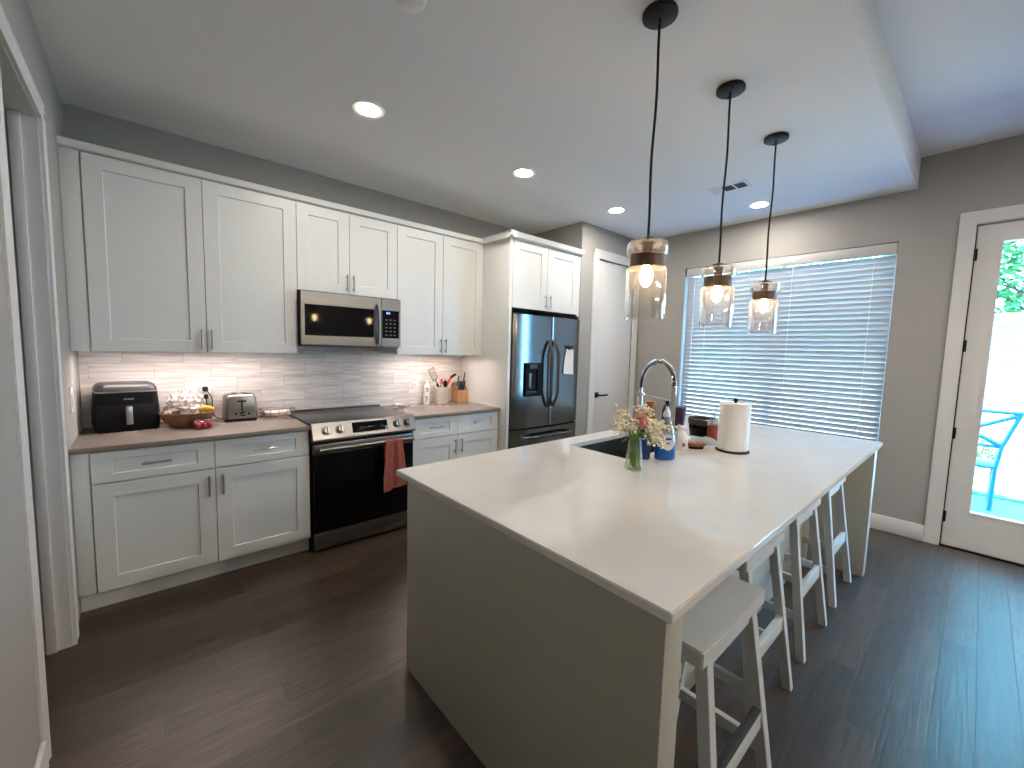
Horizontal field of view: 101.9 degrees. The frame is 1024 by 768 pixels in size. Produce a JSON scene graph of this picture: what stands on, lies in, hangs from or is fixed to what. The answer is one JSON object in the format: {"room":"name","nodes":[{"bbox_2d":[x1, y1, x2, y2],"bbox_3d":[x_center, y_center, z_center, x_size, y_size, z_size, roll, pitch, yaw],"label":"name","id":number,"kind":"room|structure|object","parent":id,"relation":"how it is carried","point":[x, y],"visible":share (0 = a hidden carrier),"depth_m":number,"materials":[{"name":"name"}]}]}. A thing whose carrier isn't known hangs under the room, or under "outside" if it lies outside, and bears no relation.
{"room":"kitchen","nodes":[
{"label":"kitchen","id":0,"kind":"room"},
{"bbox_2d":[0,0,82,767],"bbox_3d":[0.113,-0.097,-0.703,0.130,3.300,8.630,-3,7,-41],"label":"wall","id":1,"kind":"structure","parent":0,"point":[20,741],"depth_m":1.28,"materials":[{"name":"beige paint"}]},
{"bbox_2d":[0,4,78,763],"bbox_3d":[-1.895,0.039,1.595,0.144,2.527,0.904,-3,7,-41],"label":"trim","id":2,"kind":"structure","parent":1,"relation":"attached to","point":[25,201],"depth_m":1.82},
{"bbox_2d":[34,740,48,767],"bbox_3d":[-0.689,1.377,0.399,0.015,0.133,2.692,-3,7,-41],"label":"baseboard","id":3,"kind":"structure","parent":1,"relation":"attached to","point":[42,756],"depth_m":1.36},
{"bbox_2d":[69,387,73,413],"bbox_3d":[-2.397,0.087,2.262,0.010,0.140,0.090,-3,7,-41],"label":"light switch","id":4,"kind":"object","parent":1,"relation":"attached to","point":[71,395],"visible":1,"depth_m":2.24,"materials":[{"name":"white plastic"}]},
{"bbox_2d":[62,103,532,428],"bbox_3d":[-1.464,-0.520,3.720,6.780,3.300,0.120,-3,7,-41],"label":"wall","id":5,"kind":"structure","parent":0,"point":[80,124],"depth_m":3.08,"materials":[{"name":"beige paint"}]},
{"bbox_2d":[58,146,297,352],"bbox_3d":[-2.113,-0.766,2.768,1.163,1.099,0.392,-3,7,-41],"label":"upper cabinet","id":6,"kind":"object","parent":5,"relation":"attached to","point":[156,260],"visible":1,"depth_m":2.57,"materials":[{"name":"white paint"}]},
{"bbox_2d":[56,135,482,243],"bbox_3d":[-1.460,-1.364,3.283,2.866,0.043,0.387,-3,7,-41],"label":"trim","id":7,"kind":"structure","parent":6,"relation":"attached to","point":[82,146],"depth_m":2.74,"materials":[{"name":"white paint"}]},
{"bbox_2d":[78,346,461,428],"bbox_3d":[-1.624,-0.050,3.541,2.868,0.556,0.010,-3,7,-41],"label":"backsplash","id":8,"kind":"structure","parent":5,"relation":"attached to","point":[313,377],"depth_m":3.33,"materials":[{"name":"tile"}]},
{"bbox_2d":[198,382,211,402],"bbox_3d":[-2.225,0.062,3.007,0.078,0.152,0.007,-3,7,-41],"label":"outlet","id":9,"kind":"object","parent":8,"relation":"attached to","point":[200,384],"visible":0.71,"depth_m":3.00,"materials":[{"name":"white plastic"}]},
{"bbox_2d":[411,375,418,388],"bbox_3d":[-0.964,-0.019,4.117,0.082,0.133,0.008,-3,7,-41],"label":"outlet","id":10,"kind":"object","parent":8,"relation":"attached to","point":[414,378],"visible":1,"depth_m":4.12,"materials":[{"name":"white plastic"}]},
{"bbox_2d":[295,201,396,299],"bbox_3d":[-1.376,-1.036,3.392,0.783,0.629,0.392,-3,7,-41],"label":"upper cabinet","id":11,"kind":"object","parent":5,"relation":"attached to","point":[339,252],"visible":0.98,"depth_m":3.24,"materials":[{"name":"white paint"}]},
{"bbox_2d":[297,289,400,347],"bbox_3d":[-1.359,-0.509,3.401,0.783,0.410,0.472,-3,7,-41],"label":"microwave","id":12,"kind":"object","parent":11,"relation":"attached to","point":[325,319],"visible":0.96,"depth_m":3.23,"materials":[{"name":"silver metal"}]},
{"bbox_2d":[380,225,482,354],"bbox_3d":[-0.744,-0.833,3.975,0.915,1.099,0.392,-3,7,-41],"label":"upper cabinet","id":13,"kind":"object","parent":5,"relation":"attached to","point":[440,277],"visible":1,"depth_m":3.82,"materials":[{"name":"white paint"}]},
{"bbox_2d":[512,240,580,316],"bbox_3d":[0.135,-1.068,4.456,0.972,0.646,0.797,-3,7,-41],"label":"upper cabinet","id":14,"kind":"object","parent":5,"relation":"attached to","point":[545,281],"visible":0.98,"depth_m":4.16,"materials":[{"name":"white paint"}]},
{"bbox_2d":[481,230,585,255],"bbox_3d":[0.120,-1.417,4.391,1.056,0.056,0.815,-3,7,-41],"label":"trim","id":15,"kind":"structure","parent":14,"relation":"attached to","point":[515,235],"depth_m":4.00,"materials":[{"name":"white paint"}]},
{"bbox_2d":[27,0,920,239],"bbox_3d":[0.314,-1.774,2.904,5.100,0.303,3.280,-3,7,-41],"label":"ceiling","id":16,"kind":"structure","parent":0,"point":[471,93],"depth_m":2.27,"materials":[{"name":"paint"}]},
{"bbox_2d":[351,100,384,118],"bbox_3d":[-0.842,-1.608,2.434,0.188,0.008,0.188,-3,7,-41],"label":"recessed light","id":17,"kind":"object","parent":16,"relation":"in","point":[365,108],"visible":1,"depth_m":2.43,"materials":[{"name":"white plastic"}]},
{"bbox_2d":[356,103,379,115],"bbox_3d":[-0.842,-1.609,2.434,0.134,0.002,0.134,-3,7,-41],"label":"diffuser","id":18,"kind":"object","parent":17,"relation":"attached to","point":[362,109],"depth_m":2.43,"materials":[{"name":"plastic"}]},
{"bbox_2d":[396,0,426,12],"bbox_3d":[-0.399,-1.513,1.631,0.124,0.034,0.124,-3,7,-41],"label":"smoke detector","id":19,"kind":"object","parent":16,"relation":"attached to","point":[412,6],"visible":1,"depth_m":1.64,"materials":[{"name":"white plastic"}]},
{"bbox_2d":[512,167,535,177],"bbox_3d":[0.091,-1.654,3.257,0.188,0.008,0.188,-3,7,-41],"label":"recessed light","id":20,"kind":"object","parent":16,"relation":"in","point":[522,172],"visible":1,"depth_m":3.25,"materials":[{"name":"white plastic"}]},
{"bbox_2d":[515,170,531,176],"bbox_3d":[0.091,-1.655,3.257,0.134,0.002,0.134,-3,7,-41],"label":"diffuser","id":21,"kind":"object","parent":20,"relation":"attached to","point":[518,173],"depth_m":3.26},
{"bbox_2d":[606,207,625,213],"bbox_3d":[1.020,-1.698,4.062,0.188,0.008,0.188,-3,7,-41],"label":"recessed light","id":22,"kind":"object","parent":16,"relation":"in","point":[613,210],"visible":1,"depth_m":4.06,"materials":[{"name":"white plastic"}]},
{"bbox_2d":[609,208,622,212],"bbox_3d":[1.020,-1.700,4.062,0.134,0.002,0.134,-3,7,-41],"label":"diffuser","id":23,"kind":"object","parent":22,"relation":"attached to","point":[611,210],"depth_m":4.06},
{"bbox_2d":[624,0,677,319],"bbox_3d":[0.585,-0.895,1.737,0.170,1.232,0.170,-3,7,-41],"label":"pendant light","id":24,"kind":"object","parent":16,"relation":"hanging from","point":[659,14],"visible":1,"depth_m":1.72,"materials":[{"name":"black metal"}]},
{"bbox_2d":[642,242,652,250],"bbox_3d":[0.576,-0.558,1.766,0.042,0.087,0.042,-3,7,-41],"label":"socket","id":25,"kind":"object","parent":24,"relation":"attached to","point":[647,246],"depth_m":1.75,"materials":[{"name":"brown metal"}]},
{"bbox_2d":[698,79,745,327],"bbox_3d":[1.117,-0.921,2.202,0.170,1.232,0.170,-3,7,-41],"label":"pendant light","id":26,"kind":"object","parent":16,"relation":"hanging from","point":[717,282],"visible":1,"depth_m":2.19,"materials":[{"name":"black metal"}]},
{"bbox_2d":[714,267,722,274],"bbox_3d":[1.108,-0.584,2.231,0.042,0.087,0.042,-3,7,-41],"label":"socket","id":27,"kind":"object","parent":26,"relation":"attached to","point":[717,270],"depth_m":2.21,"materials":[{"name":"brown metal"}]},
{"bbox_2d":[706,180,751,195],"bbox_3d":[1.796,-1.624,3.441,0.170,0.006,0.305,-3,7,-41],"label":"ceiling vent","id":28,"kind":"object","parent":16,"relation":"in","point":[741,184],"visible":0.95,"depth_m":3.42,"materials":[{"name":"white plastic"}]},
{"bbox_2d":[710,188,724,193],"bbox_3d":[1.735,-1.632,3.509,0.122,0.006,0.086,-3,7,-41],"label":"grille","id":29,"kind":"object","parent":28,"relation":"attached to","point":[713,190],"depth_m":3.51,"materials":[{"name":"white plastic"}]},
{"bbox_2d":[721,185,735,190],"bbox_3d":[1.797,-1.624,3.439,0.122,0.006,0.084,-3,7,-41],"label":"grille","id":30,"kind":"object","parent":28,"relation":"attached to","point":[727,187],"depth_m":3.43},
{"bbox_2d":[733,182,747,187],"bbox_3d":[1.858,-1.617,3.370,0.122,0.006,0.082,-3,7,-41],"label":"grille","id":31,"kind":"object","parent":28,"relation":"attached to","point":[735,184],"depth_m":3.37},
{"bbox_2d":[748,201,770,208],"bbox_3d":[2.270,-1.643,3.808,0.188,0.008,0.188,-3,7,-41],"label":"recessed light","id":32,"kind":"object","parent":16,"relation":"in","point":[760,204],"visible":0.98,"depth_m":3.80,"materials":[{"name":"white plastic"}]},
{"bbox_2d":[751,203,767,206],"bbox_3d":[2.270,-1.644,3.808,0.134,0.002,0.134,-3,7,-41],"label":"diffuser","id":33,"kind":"object","parent":32,"relation":"attached to","point":[752,204],"depth_m":3.80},
{"bbox_2d":[747,132,788,333],"bbox_3d":[1.655,-0.947,2.676,0.170,1.232,0.170,-3,7,-41],"label":"pendant light","id":34,"kind":"object","parent":16,"relation":"hanging from","point":[764,296],"visible":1,"depth_m":2.66,"materials":[{"name":"black metal"}]},
{"bbox_2d":[44,525,1023,767],"bbox_3d":[1.442,1.541,0.636,6.910,0.120,8.900,-3,7,-41],"label":"floor","id":35,"kind":"structure","parent":0,"point":[299,659],"depth_m":1.90,"materials":[{"name":"brown wood"}]},
{"bbox_2d":[70,430,309,612],"bbox_3d":[-2.059,0.757,2.782,1.150,0.884,0.692,-3,7,-41],"label":"base cabinet","id":36,"kind":"object","parent":35,"relation":"on","point":[147,520],"visible":0.95,"depth_m":2.47,"materials":[{"name":"white paint"}]},
{"bbox_2d":[69,414,309,454],"bbox_3d":[-2.050,0.301,2.747,1.152,0.029,0.666,-3,7,-41],"label":"countertop","id":37,"kind":"structure","parent":36,"relation":"on","point":[88,440],"depth_m":2.54,"materials":[{"name":"beige stone"}]},
{"bbox_2d":[91,381,160,433],"bbox_3d":[-2.446,0.137,2.633,0.259,0.296,0.313,6,7,41],"label":"air fryer","id":38,"kind":"object","parent":37,"relation":"on","point":[118,406],"visible":1,"depth_m":2.55,"materials":[{"name":"black plastic"}]},
{"bbox_2d":[158,408,215,428],"bbox_3d":[-2.159,0.231,2.767,0.304,0.101,0.280,-3,7,-41],"label":"wicker bowl","id":39,"kind":"object","parent":37,"relation":"on","point":[179,421],"visible":0.75,"depth_m":2.68,"materials":[{"name":"wicker"}]},
{"bbox_2d":[171,410,187,414],"bbox_3d":[-2.162,0.202,2.701,0.092,0.068,0.072,-3,7,-41],"label":"avocado","id":40,"kind":"object","parent":39,"relation":"in","point":[176,412],"visible":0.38,"depth_m":2.68,"materials":[{"name":"food"}]},
{"bbox_2d":[163,390,204,413],"bbox_3d":[-2.170,0.143,2.763,0.246,0.214,0.200,-3,7,-41],"label":"plastic bag","id":41,"kind":"object","parent":39,"relation":"in","point":[176,394],"visible":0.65,"depth_m":2.74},
{"bbox_2d":[198,406,216,410],"bbox_3d":[-2.056,0.165,2.804,0.103,0.034,0.037,-3,7,-41],"label":"banana","id":42,"kind":"object","parent":39,"relation":"in","point":[204,408],"visible":1,"depth_m":2.79,"materials":[{"name":"yellow food"}]},
{"bbox_2d":[222,392,257,421],"bbox_3d":[-2.002,0.163,3.054,0.200,0.196,0.205,-3,7,-41],"label":"toaster","id":43,"kind":"object","parent":37,"relation":"on","point":[236,406],"visible":1,"depth_m":2.99,"materials":[{"name":"silver metal"}]},
{"bbox_2d":[258,406,294,416],"bbox_3d":[-1.844,0.215,3.261,0.236,0.058,0.122,-3,7,-41],"label":"wire tray","id":44,"kind":"object","parent":37,"relation":"on","point":[286,412],"visible":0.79,"depth_m":3.23,"materials":[{"name":"silver metal"}]},
{"bbox_2d":[263,409,290,415],"bbox_3d":[-1.847,0.222,3.263,0.184,0.041,0.097,-3,7,-41],"label":"napkin stack","id":45,"kind":"object","parent":44,"relation":"in","point":[277,412],"visible":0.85,"depth_m":3.25,"materials":[{"name":"white paper"}]},
{"bbox_2d":[290,404,415,550],"bbox_3d":[-1.303,0.699,3.388,0.784,0.937,0.752,-3,7,-41],"label":"range","id":46,"kind":"object","parent":35,"relation":"on","point":[349,502],"visible":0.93,"depth_m":3.11,"materials":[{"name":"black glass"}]},
{"bbox_2d":[290,404,410,425],"bbox_3d":[-1.319,0.247,3.380,0.780,0.037,0.667,-3,7,-41],"label":"cooktop","id":47,"kind":"object","parent":46,"relation":"in","point":[374,413],"depth_m":3.28,"materials":[{"name":"glass"}]},
{"bbox_2d":[383,437,406,492],"bbox_3d":[-0.915,0.623,3.226,0.198,0.402,0.066,-3,7,-41],"label":"dish towel","id":48,"kind":"object","parent":46,"relation":"hanging from","point":[393,450],"visible":0.95,"depth_m":3.21,"materials":[{"name":"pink fabric"}]},
{"bbox_2d":[412,411,497,466],"bbox_3d":[-0.690,0.690,3.989,0.928,0.884,0.692,-3,7,-41],"label":"base cabinet","id":49,"kind":"object","parent":35,"relation":"on","point":[436,439],"visible":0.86,"depth_m":3.70,"materials":[{"name":"white paint"}]},
{"bbox_2d":[383,401,499,418],"bbox_3d":[-0.681,0.234,3.953,0.931,0.029,0.666,-3,7,-41],"label":"countertop","id":50,"kind":"structure","parent":49,"relation":"on","point":[419,410],"depth_m":3.85,"materials":[{"name":"beige stone"}]},
{"bbox_2d":[423,380,429,403],"bbox_3d":[-0.854,0.080,4.151,0.060,0.234,0.061,-3,7,-41],"label":"bottle","id":51,"kind":"object","parent":50,"relation":"on","point":[426,393],"visible":1,"depth_m":4.13,"materials":[{"name":"white plastic"}]},
{"bbox_2d":[434,386,449,403],"bbox_3d":[-0.717,0.110,4.243,0.160,0.166,0.160,-3,7,-41],"label":"utensil crock","id":52,"kind":"object","parent":50,"relation":"on","point":[441,394],"visible":0.92,"depth_m":4.18,"materials":[{"name":"beige ceramic"}]},
{"bbox_2d":[451,382,467,401],"bbox_3d":[-0.553,0.082,4.398,0.126,0.204,0.135,-3,7,-41],"label":"knife block","id":53,"kind":"object","parent":50,"relation":"on","point":[456,396],"visible":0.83,"depth_m":4.36,"materials":[{"name":"brown wood"}]},
{"bbox_2d":[461,238,513,450],"bbox_3d":[-0.283,-0.129,4.213,0.034,2.499,0.761,-3,7,-41],"label":"panel","id":54,"kind":"object","parent":35,"relation":"on","point":[487,376],"visible":0.36,"depth_m":4.03,"materials":[{"name":"white paint"}]},
{"bbox_2d":[508,312,579,448],"bbox_3d":[0.143,0.191,4.519,0.966,1.832,0.869,-3,7,-41],"label":"refrigerator","id":55,"kind":"object","parent":35,"relation":"on","point":[542,398],"visible":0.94,"depth_m":4.14,"materials":[{"name":"grey metal"}]},
{"bbox_2d":[564,349,573,373],"bbox_3d":[0.599,-0.236,4.391,0.155,0.272,0.009,-3,7,-41],"label":"paper note","id":56,"kind":"object","parent":55,"relation":"attached to","point":[568,362],"visible":1,"depth_m":4.39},
{"bbox_2d":[407,451,876,767],"bbox_3d":[0.971,0.872,2.387,2.833,0.886,1.290,-3,7,-41],"label":"kitchen island","id":57,"kind":"object","parent":35,"relation":"on","point":[533,662],"visible":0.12,"depth_m":1.32,"materials":[{"name":"beige paint"}]},
{"bbox_2d":[396,415,882,623],"bbox_3d":[1.007,0.413,2.394,2.936,0.027,1.353,-3,7,-41],"label":"island countertop","id":58,"kind":"structure","parent":57,"relation":"on","point":[658,535],"depth_m":1.62,"materials":[{"name":"white stone"}]},
{"bbox_2d":[579,435,654,458],"bbox_3d":[0.777,0.519,2.655,0.824,0.242,0.449,-3,7,-41],"label":"sink","id":59,"kind":"object","parent":58,"relation":"in","point":[615,447],"visible":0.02,"depth_m":2.87,"materials":[{"name":"metal"}]},
{"bbox_2d":[637,433,650,459],"bbox_3d":[0.711,0.317,2.240,0.068,0.172,0.066,-3,7,-41],"label":"soap bottle","id":60,"kind":"object","parent":58,"relation":"on","point":[644,449],"visible":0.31,"depth_m":2.22,"materials":[{"name":"blue plastic"}]},
{"bbox_2d":[645,401,654,425],"bbox_3d":[1.039,0.232,3.131,0.078,0.206,0.078,-3,7,-41],"label":"hand soap","id":61,"kind":"object","parent":58,"relation":"on","point":[651,404],"visible":0.44,"depth_m":3.10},
{"bbox_2d":[635,359,679,453],"bbox_3d":[0.893,0.117,2.513,0.108,0.536,0.348,0,5,-19],"label":"faucet","id":62,"kind":"object","parent":58,"relation":"on","point":[640,393],"visible":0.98,"depth_m":2.39,"materials":[{"name":"silver metal"}]},
{"bbox_2d":[654,407,674,459],"bbox_3d":[0.832,0.264,2.241,0.112,0.285,0.075,1,5,-1],"label":"soap bottle","id":63,"kind":"object","parent":58,"relation":"on","point":[668,452],"visible":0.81,"depth_m":2.22,"materials":[{"name":"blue plastic"}]},
{"bbox_2d":[661,401,669,430],"bbox_3d":[1.141,0.233,3.061,0.068,0.221,0.068,-3,7,-41],"label":"bottle","id":64,"kind":"object","parent":58,"relation":"on","point":[667,403],"visible":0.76,"depth_m":3.04,"materials":[{"name":"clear plastic"}]},
{"bbox_2d":[674,406,686,430],"bbox_3d":[1.241,0.258,3.085,0.096,0.176,0.096,-3,7,-41],"label":"tumbler","id":65,"kind":"object","parent":58,"relation":"on","point":[680,414],"visible":0.59,"depth_m":3.05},
{"bbox_2d":[675,425,687,449],"bbox_3d":[1.020,0.320,2.497,0.073,0.139,0.074,-3,7,-41],"label":"spray bottle","id":66,"kind":"object","parent":58,"relation":"on","point":[681,442],"visible":0.88,"depth_m":2.48,"materials":[{"name":"white plastic"}]},
{"bbox_2d":[688,441,705,448],"bbox_3d":[1.118,0.372,2.520,0.110,0.039,0.060,1,5,-3],"label":"scrub brush","id":67,"kind":"object","parent":58,"relation":"on","point":[692,445],"visible":0.94,"depth_m":2.50,"materials":[{"name":"brown wood"}]},
{"bbox_2d":[688,416,716,437],"bbox_3d":[1.316,0.300,2.882,0.180,0.130,0.180,-3,7,-41],"label":"caddy","id":68,"kind":"object","parent":58,"relation":"on","point":[697,424],"visible":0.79,"depth_m":2.82,"materials":[{"name":"black metal"}]},
{"bbox_2d":[689,424,706,437],"bbox_3d":[1.315,0.321,2.883,0.168,0.088,0.168,-3,7,-41],"label":"tub","id":69,"kind":"object","parent":68,"relation":"in","point":[700,430],"depth_m":2.82,"materials":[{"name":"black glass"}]},
{"bbox_2d":[706,424,717,441],"bbox_3d":[1.321,0.271,2.722,0.068,0.214,0.065,-3,7,-41],"label":"hand soap","id":70,"kind":"object","parent":58,"relation":"on","point":[712,429],"visible":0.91,"depth_m":2.70,"materials":[{"name":"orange plastic"}]},
{"bbox_2d":[715,398,749,454],"bbox_3d":[1.321,0.240,2.471,0.186,0.320,0.186,-3,7,-41],"label":"towel holder","id":71,"kind":"object","parent":58,"relation":"on","point":[735,400],"visible":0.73,"depth_m":2.42,"materials":[{"name":"black metal"}]},
{"bbox_2d":[717,401,751,451],"bbox_3d":[1.317,0.249,2.468,0.176,0.278,0.166,-3,7,-41],"label":"paper towel roll","id":72,"kind":"object","parent":71,"relation":"on","point":[734,418],"visible":0.99,"depth_m":2.40,"materials":[{"name":"paper"}]},
{"bbox_3d":[0.601,0.336,2.037,0.092,0.164,0.092,-3,7,-41],"label":"flower vase","id":73,"kind":"object","parent":58,"relation":"on","visible":0},
{"bbox_2d":[608,419,629,435],"bbox_3d":[0.535,0.287,2.035,0.140,0.233,0.086,-3,7,-41],"label":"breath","id":74,"kind":"object","parent":73,"relation":"in","point":[619,425],"visible":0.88,"depth_m":2.00,"materials":[{"name":"beige plant"}]},
{"bbox_2d":[612,404,634,465],"bbox_3d":[0.546,0.252,2.049,0.095,0.301,0.095,-3,7,-41],"label":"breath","id":75,"kind":"object","parent":73,"relation":"in","point":[623,415],"visible":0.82,"depth_m":2.04,"materials":[{"name":"beige plant"}]},
{"bbox_2d":[621,416,645,452],"bbox_3d":[0.564,0.281,1.991,0.128,0.253,0.099,-3,7,-41],"label":"flower","id":76,"kind":"object","parent":73,"relation":"in","point":[631,423],"visible":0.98,"depth_m":1.98,"materials":[{"name":"beige plant"}]},
{"bbox_2d":[622,420,648,467],"bbox_3d":[0.606,0.287,2.033,0.139,0.237,0.144,-3,7,-41],"label":"stem","id":77,"kind":"object","parent":73,"relation":"in","point":[635,457],"visible":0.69,"depth_m":2.01,"materials":[{"name":"green plant"}]},
{"bbox_2d":[630,403,651,462],"bbox_3d":[0.644,0.251,2.075,0.095,0.305,0.117,3,5,18],"label":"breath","id":78,"kind":"object","parent":73,"relation":"in","point":[642,407],"visible":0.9,"depth_m":2.07,"materials":[{"name":"beige plant"}]},
{"bbox_2d":[633,413,649,462],"bbox_3d":[0.617,0.273,2.002,0.080,0.271,0.079,-3,7,-41],"label":"carnation","id":79,"kind":"object","parent":73,"relation":"in","point":[641,417],"visible":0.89,"depth_m":1.98,"materials":[{"name":"pink plant"}]},
{"bbox_2d":[635,411,659,466],"bbox_3d":[0.661,0.272,2.043,0.128,0.269,0.105,-3,7,-41],"label":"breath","id":80,"kind":"object","parent":73,"relation":"in","point":[651,421],"visible":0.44,"depth_m":2.02,"materials":[{"name":"beige plant"}]},
{"bbox_2d":[634,421,663,466],"bbox_3d":[0.673,0.292,2.028,0.150,0.230,0.105,-3,7,-41],"label":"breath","id":81,"kind":"object","parent":73,"relation":"in","point":[650,430],"visible":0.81,"depth_m":2.00,"materials":[{"name":"beige plant"}]},
{"bbox_2d":[636,432,666,448],"bbox_3d":[0.676,0.313,2.019,0.109,0.191,0.145,-3,7,-41],"label":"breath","id":82,"kind":"object","parent":73,"relation":"in","point":[654,439],"visible":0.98,"depth_m":1.99,"materials":[{"name":"beige plant"}]},
{"bbox_2d":[640,420,672,436],"bbox_3d":[0.693,0.289,2.044,0.174,0.235,0.090,4,5,26],"label":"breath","id":83,"kind":"object","parent":73,"relation":"in","point":[661,426],"visible":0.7,"depth_m":2.01,"materials":[{"name":"beige plant"}]},
{"bbox_2d":[677,575,771,767],"bbox_3d":[0.586,1.038,1.342,0.464,0.715,0.386,-3,7,-41],"label":"bar stool","id":84,"kind":"object","parent":35,"relation":"on","point":[710,626],"visible":0.59,"depth_m":1.27,"materials":[{"name":"white paint"}]},
{"bbox_2d":[713,529,792,749],"bbox_3d":[0.974,1.006,1.829,0.464,0.715,0.386,-3,7,-41],"label":"bar stool","id":85,"kind":"object","parent":35,"relation":"on","point":[775,633],"visible":0.3,"depth_m":1.79,"materials":[{"name":"white paint"}]},
{"bbox_2d":[761,498,826,663],"bbox_3d":[1.472,0.980,2.281,0.464,0.715,0.386,-3,7,-41],"label":"bar stool","id":86,"kind":"object","parent":35,"relation":"on","point":[813,581],"visible":0.37,"depth_m":2.10,"materials":[{"name":"white paint"}]},
{"bbox_2d":[784,477,850,607],"bbox_3d":[1.976,0.955,2.732,0.464,0.715,0.386,-3,7,-41],"label":"bar stool","id":87,"kind":"object","parent":35,"relation":"on","point":[839,544],"visible":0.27,"depth_m":2.58,"materials":[{"name":"white paint"}]},
{"bbox_2d":[533,222,641,436],"bbox_3d":[0.910,-0.395,5.245,1.175,2.914,0.765,-3,7,-41],"label":"wall","id":88,"kind":"structure","parent":0,"point":[581,235],"depth_m":4.65,"materials":[{"name":"beige paint"}]},
{"bbox_2d":[592,260,633,432],"bbox_3d":[1.227,-0.173,5.029,0.739,2.507,0.112,-3,7,-41],"label":"door","id":89,"kind":"structure","parent":88,"relation":"in","point":[613,339],"depth_m":5.00,"materials":[{"name":"white paint"}]},
{"bbox_2d":[586,248,639,433],"bbox_3d":[1.227,-0.220,5.020,0.930,2.622,0.018,-3,7,-41],"label":"trim","id":90,"kind":"structure","parent":88,"relation":"attached to","point":[599,254],"depth_m":4.78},
{"bbox_2d":[645,409,654,425],"bbox_3d":[1.038,0.261,3.134,0.078,0.147,0.078,-3,7,-41],"label":"bottle","id":91,"kind":"object","parent":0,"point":[653,411],"depth_m":3.10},
{"bbox_2d":[633,134,1023,525],"bbox_3d":[3.972,-0.293,2.778,0.150,3.300,8.750,-3,7,-41],"label":"wall","id":92,"kind":"structure","parent":0,"point":[924,221],"depth_m":3.48,"materials":[{"name":"beige paint"}]},
{"bbox_2d":[681,252,897,440],"bbox_3d":[2.646,-0.325,4.269,0.157,1.887,1.827,-3,7,-41],"label":"window","id":93,"kind":"structure","parent":92,"relation":"in","point":[897,252],"depth_m":3.65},
{"bbox_2d":[680,242,897,440],"bbox_3d":[2.629,-0.344,4.243,0.075,1.838,1.804,-3,7,-41],"label":"window blind","id":94,"kind":"object","parent":93,"relation":"attached to","point":[841,307],"visible":0.86,"depth_m":4.04,"materials":[{"name":"white plastic"}]},
{"bbox_2d":[870,513,923,540],"bbox_3d":[2.477,1.114,4.428,0.015,0.133,2.733,-3,7,-41],"label":"baseboard","id":95,"kind":"structure","parent":92,"relation":"attached to","point":[880,522],"depth_m":3.52,"materials":[{"name":"wood"}]},
{"bbox_2d":[923,204,1023,544],"bbox_3d":[3.845,0.036,2.927,0.168,2.612,1.137,-3,7,-41],"label":"trim","id":96,"kind":"structure","parent":92,"relation":"attached to","point":[969,221],"depth_m":3.24,"materials":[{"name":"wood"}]},
{"bbox_2d":[939,542,1023,566],"bbox_3d":[3.810,1.329,3.053,0.150,0.012,0.932,-3,7,-41],"label":"trim","id":97,"kind":"structure","parent":92,"relation":"attached to","point":[944,545],"depth_m":3.18,"materials":[{"name":"black metal"}]},
{"bbox_2d":[940,220,1023,564],"bbox_3d":[3.787,0.084,2.906,0.113,2.493,0.941,-3,7,-41],"label":"door","id":98,"kind":"structure","parent":92,"relation":"in","point":[962,528],"depth_m":3.17,"materials":[{"name":"wood"}]},
{"bbox_2d":[873,0,1023,157],"bbox_3d":[2.118,-1.742,0.874,5.340,0.200,8.900,-3,7,-41],"label":"ceiling","id":99,"kind":"structure","parent":0,"point":[958,65],"depth_m":2.29,"materials":[{"name":"paint"}]},
{"label":"outside","id":100,"kind":"structure","parent":0,"visible":0},
{"bbox_2d":[970,494,1023,521],"bbox_3d":[4.617,1.360,3.833,2.090,0.100,16.000,-3,7,-41],"label":"deck","id":101,"kind":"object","parent":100,"point":[1000,508],"visible":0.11,"depth_m":4.29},
{"bbox_2d":[976,409,1023,510],"bbox_3d":[4.855,0.748,4.455,0.528,1.027,0.724,-3,7,-41],"label":"patio chair","id":102,"kind":"object","parent":101,"relation":"on","point":[993,465],"visible":0.48,"depth_m":4.16,"materials":[{"name":"blue paint"}]},
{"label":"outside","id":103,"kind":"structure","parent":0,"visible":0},
{"bbox_2d":[690,393,1023,495],"bbox_3d":[8.661,1.181,7.400,8.700,0.120,20.000,-3,7,-41],"label":"gravel","id":104,"kind":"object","parent":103,"point":[981,479],"depth_m":5.23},
{"bbox_2d":[727,255,889,273],"bbox_3d":[6.846,-1.757,9.838,2.575,5.259,4.109,-2,6,-39],"label":"tree","id":105,"kind":"object","parent":104,"relation":"on","point":[888,255],"visible":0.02,"depth_m":9.54,"materials":[{"name":"green plant"}]},
{"bbox_2d":[738,312,1023,471],"bbox_3d":[6.306,0.035,6.392,0.120,2.250,5.200,-3,7,-41],"label":"fence","id":106,"kind":"object","parent":104,"relation":"on","point":[1007,340],"visible":0.02,"depth_m":5.73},
{"bbox_2d":[859,240,1023,312],"bbox_3d":[7.872,-1.037,6.140,2.260,4.516,4.556,-3,7,-45],"label":"tree","id":107,"kind":"object","parent":104,"relation":"on","point":[1011,297],"visible":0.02,"depth_m":6.16,"materials":[{"name":"green plant"}]},
{"bbox_2d":[977,436,1009,461],"bbox_3d":[6.474,0.955,5.760,0.501,0.519,0.452,3,5,19],"label":"shrub","id":108,"kind":"object","parent":104,"relation":"on","point":[991,449],"visible":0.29,"depth_m":5.66,"materials":[{"name":"green plant"}]},
{"bbox_2d":[972,486,1023,503],"bbox_3d":[5.508,1.236,4.610,0.291,0.084,16.000,-3,7,-41],"label":"lawn strip","id":109,"kind":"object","parent":104,"relation":"on","point":[982,492],"visible":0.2,"depth_m":4.62,"materials":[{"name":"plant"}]},
{"bbox_2d":[997,471,1020,480],"bbox_3d":[6.363,1.177,5.318,0.180,0.111,0.197,-3,7,-41],"label":"stone","id":110,"kind":"object","parent":104,"relation":"on","point":[1008,476],"visible":0.99,"depth_m":5.27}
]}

